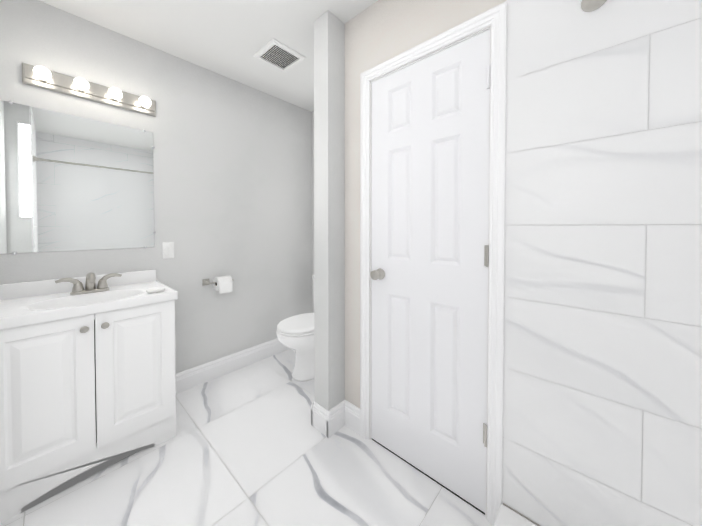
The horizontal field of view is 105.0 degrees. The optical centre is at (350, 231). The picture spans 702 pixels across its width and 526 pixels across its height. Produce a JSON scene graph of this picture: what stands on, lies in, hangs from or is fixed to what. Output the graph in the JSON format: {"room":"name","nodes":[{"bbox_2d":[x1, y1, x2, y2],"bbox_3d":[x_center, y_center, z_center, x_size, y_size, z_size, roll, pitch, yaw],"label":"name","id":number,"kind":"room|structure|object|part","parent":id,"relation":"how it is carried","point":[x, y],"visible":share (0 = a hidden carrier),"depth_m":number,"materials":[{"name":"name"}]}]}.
{"room":"bathroom","nodes":[
{"label":"bathroom","id":0,"kind":"room"},
{"bbox_2d":[0,0,311,373],"bbox_3d":[-1.206,-0.047,2.152,0.120,2.470,2.430,1,1,42],"label":"wall","id":1,"kind":"structure","parent":0,"point":[232,174],"depth_m":2.08,"materials":[{"name":"grey paint"}]},
{"bbox_2d":[0,100,155,254],"bbox_3d":[-1.589,-0.286,1.628,0.010,0.809,0.669,1,1,42],"label":"mirror","id":2,"kind":"object","parent":1,"relation":"attached to","point":[70,182],"visible":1,"depth_m":1.57,"materials":[{"name":"clear glass"}]},
{"bbox_2d":[0,270,155,300],"bbox_3d":[-1.593,0.310,1.620,0.022,0.084,0.694,1,1,42],"label":"backsplash","id":3,"kind":"structure","parent":1,"relation":"attached to","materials":[{"name":"white stone"}]},
{"bbox_2d":[22,62,155,116],"bbox_3d":[-1.516,-0.848,1.617,0.119,0.106,0.589,1,1,42],"label":"sconce","id":4,"kind":"object","parent":1,"relation":"attached to","point":[42,77],"visible":1,"depth_m":1.58,"materials":[{"name":"silver metal"}]},
{"bbox_3d":[-1.647,-0.845,1.438,0.074,0.066,0.066,1,1,42],"label":"bulb","id":5,"kind":"part","parent":4,"relation":"part of","materials":[{"name":"white glass"}]},
{"bbox_3d":[-1.549,-0.847,1.547,0.074,0.066,0.066,1,1,42],"label":"bulb","id":6,"kind":"part","parent":4,"relation":"part of","materials":[{"name":"white glass"}]},
{"bbox_3d":[-1.450,-0.849,1.657,0.074,0.066,0.066,1,1,42],"label":"bulb","id":7,"kind":"part","parent":4,"relation":"part of","materials":[{"name":"white glass"}]},
{"bbox_3d":[-1.351,-0.851,1.766,0.074,0.066,0.066,1,1,42],"label":"bulb","id":8,"kind":"part","parent":4,"relation":"part of","materials":[{"name":"white glass"}]},
{"bbox_2d":[163,242,173,258],"bbox_3d":[-1.314,0.134,1.940,0.008,0.115,0.070,1,1,42],"label":"electrical outlet","id":9,"kind":"object","parent":1,"relation":"attached to","point":[168,249],"visible":1,"depth_m":1.94,"materials":[{"name":"white plastic"}]},
{"bbox_2d":[202,275,232,293],"bbox_3d":[-1.052,0.421,2.156,0.114,0.123,0.214,1,1,42],"label":"toilet paper holder","id":10,"kind":"object","parent":1,"relation":"attached to","point":[222,284],"visible":1,"depth_m":2.13,"materials":[{"name":"white paper"}]},
{"bbox_2d":[176,338,289,393],"bbox_3d":[-0.893,1.113,2.418,0.016,0.142,1.405,1,1,42],"label":"baseboard","id":11,"kind":"structure","parent":1,"relation":"attached to","point":[197,375],"depth_m":2.24,"materials":[{"name":"white wood"}]},
{"bbox_2d":[39,0,377,111],"bbox_3d":[0.006,-1.303,1.034,3.390,0.080,2.430,1,1,42],"label":"ceiling","id":12,"kind":"structure","parent":0,"point":[228,38],"depth_m":1.69,"materials":[{"name":"paint"}]},
{"bbox_2d":[253,38,305,71],"bbox_3d":[-0.522,-1.272,1.964,0.270,0.014,0.270,1,1,42],"label":"ceiling vent","id":13,"kind":"object","parent":12,"relation":"in","point":[273,52],"visible":1,"depth_m":1.95,"materials":[{"name":"white"}]},
{"bbox_2d":[0,348,493,525],"bbox_3d":[0.006,1.236,1.077,3.390,0.060,2.430,1,1,42],"label":"floor","id":14,"kind":"structure","parent":0,"point":[250,445],"depth_m":1.31,"materials":[{"name":"tile"}]},
{"bbox_2d":[0,270,177,523],"bbox_3d":[-1.411,0.716,1.462,0.513,0.968,0.694,1,1,42],"label":"bathroom vanity","id":15,"kind":"object","parent":14,"relation":"on","point":[87,377],"visible":1,"depth_m":1.30,"materials":[{"name":"white wood"}]},
{"bbox_3d":[-1.363,0.729,1.191,0.018,0.676,0.332,1,1,42],"label":"door","id":16,"kind":"part","parent":15,"relation":"part of","materials":[{"name":"white wood"}]},
{"bbox_3d":[-1.256,0.460,1.268,0.029,0.033,0.033,1,1,42],"label":"knob","id":17,"kind":"part","parent":15,"relation":"part of","materials":[{"name":"silver metal"}]},
{"bbox_2d":[55,272,121,294],"bbox_3d":[-1.473,0.291,1.527,0.151,0.121,0.279,1,1,42],"label":"faucet","id":18,"kind":"object","parent":15,"relation":"on","point":[102,288],"depth_m":1.54,"materials":[{"name":"silver metal"}]},
{"bbox_3d":[-1.208,0.459,1.323,0.029,0.033,0.033,1,1,42],"label":"knob","id":19,"kind":"part","parent":15,"relation":"part of","materials":[{"name":"silver metal"}]},
{"bbox_3d":[-1.136,0.725,1.441,0.018,0.676,0.332,1,1,42],"label":"door","id":20,"kind":"part","parent":15,"relation":"part of","materials":[{"name":"white wood"}]},
{"bbox_2d":[276,274,314,380],"bbox_3d":[-0.306,0.797,2.327,0.454,0.776,0.719,1,1,42],"label":"toilet","id":21,"kind":"object","parent":14,"relation":"on","point":[295,333],"visible":0.48,"depth_m":2.15,"materials":[{"name":"white ceramic"}]},
{"bbox_3d":[-0.375,0.778,2.251,0.372,0.019,0.492,1,1,42],"label":"seat","id":22,"kind":"part","parent":21,"relation":"part of","materials":[{"name":"white plastic"}]},
{"bbox_3d":[-0.372,0.752,2.254,0.380,0.030,0.500,1,1,42],"label":"lid","id":23,"kind":"part","parent":21,"relation":"part of","materials":[{"name":"white plastic"}]},
{"bbox_2d":[494,504,536,525],"bbox_3d":[0.580,1.163,0.213,1.138,0.115,1.336,1,1,42],"label":"shower base","id":24,"kind":"object","parent":14,"relation":"on","point":[506,516],"visible":1,"depth_m":1.02,"materials":[{"name":"white plastic"}]},
{"bbox_2d":[311,111,313,312],"bbox_3d":[-0.014,-0.055,2.632,1.005,2.470,0.120,1,1,42],"label":"wall","id":25,"kind":"structure","parent":0,"point":[312,139],"depth_m":2.91,"materials":[{"name":"grey paint"}]},
{"bbox_2d":[314,10,344,410],"bbox_3d":[0.133,-0.044,1.952,0.125,2.470,0.930,1,1,42],"label":"wall","id":26,"kind":"structure","parent":0,"point":[329,187],"depth_m":1.61,"materials":[{"name":"grey paint"}]},
{"bbox_2d":[311,402,313,425],"bbox_3d":[0.035,1.120,1.969,0.016,0.142,0.826,1,1,42],"label":"baseboard","id":27,"kind":"structure","parent":26,"relation":"attached to","point":[312,412],"depth_m":1.66,"materials":[{"name":"white wood"}]},
{"bbox_2d":[311,401,329,435],"bbox_3d":[-0.184,1.126,1.621,0.157,0.142,0.016,1,1,42],"label":"baseboard","id":28,"kind":"structure","parent":26,"relation":"attached to","point":[319,417],"depth_m":1.61,"materials":[{"name":"white wood"}]},
{"bbox_2d":[326,400,344,437],"bbox_3d":[-0.085,1.126,1.626,0.016,0.142,0.156,1,1,42],"label":"baseboard","id":29,"kind":"structure","parent":26,"relation":"attached to","point":[336,422],"depth_m":1.61,"materials":[{"name":"white wood"}]},
{"bbox_2d":[345,0,540,525],"bbox_3d":[0.751,-0.028,1.036,2.020,2.470,0.120,1,1,42],"label":"wall","id":30,"kind":"structure","parent":0,"point":[357,45],"depth_m":1.57,"materials":[{"name":"paint"}]},
{"bbox_2d":[345,400,360,434],"bbox_3d":[0.009,1.126,1.636,0.142,0.142,0.016,1,1,42],"label":"baseboard","id":31,"kind":"structure","parent":30,"relation":"attached to","point":[352,417],"depth_m":1.62,"materials":[{"name":"white wood"}]},
{"bbox_2d":[372,439,484,514],"bbox_3d":[0.363,1.201,1.370,0.614,0.001,0.056,1,1,42],"label":"threshold","id":32,"kind":"object","parent":30,"relation":"in","point":[431,478],"depth_m":1.31,"materials":[{"name":"grey"}]},
{"bbox_2d":[370,30,489,512],"bbox_3d":[0.335,0.177,1.316,0.618,2.030,0.104,1,1,42],"label":"door","id":33,"kind":"structure","parent":30,"relation":"in","point":[430,124],"depth_m":1.29,"materials":[{"name":"white wood"}]},
{"bbox_3d":[0.140,0.234,1.469,0.064,0.064,0.070,1,1,42],"label":"knob","id":34,"kind":"part","parent":33,"relation":"part of","materials":[{"name":"silver metal"}]},
{"bbox_3d":[0.563,0.855,1.134,0.020,0.090,0.016,1,1,42],"label":"door hinge","id":35,"kind":"part","parent":33,"relation":"part of","materials":[{"name":"silver metal"}]},
{"bbox_3d":[0.563,0.100,1.121,0.020,0.090,0.016,1,1,42],"label":"door hinge","id":36,"kind":"part","parent":33,"relation":"part of","materials":[{"name":"silver metal"}]},
{"bbox_3d":[0.563,-0.634,1.109,0.020,0.090,0.016,1,1,42],"label":"door hinge","id":37,"kind":"part","parent":33,"relation":"part of","materials":[{"name":"white metal"}]},
{"bbox_2d":[361,1,506,524],"bbox_3d":[0.356,0.149,1.344,0.742,2.106,0.078,1,1,42],"label":"door frame","id":38,"kind":"structure","parent":30,"relation":"attached to","point":[495,18],"depth_m":1.11,"materials":[{"name":"white wood"}]},
{"bbox_2d":[502,0,701,525],"bbox_3d":[1.035,-0.080,0.691,1.136,2.355,0.010,1,1,42],"label":"shower wall tile","id":39,"kind":"structure","parent":30,"relation":"attached to","point":[602,386],"depth_m":0.88,"materials":[{"name":"tile"}]},
{"bbox_2d":[581,0,606,11],"bbox_3d":[0.351,-0.752,0.388,0.068,0.068,1.340,1,1,42],"label":"rail","id":40,"kind":"object","parent":39,"relation":"attached to","point":[589,5],"visible":1,"depth_m":0.88,"materials":[{"name":"silver metal"}]}
]}

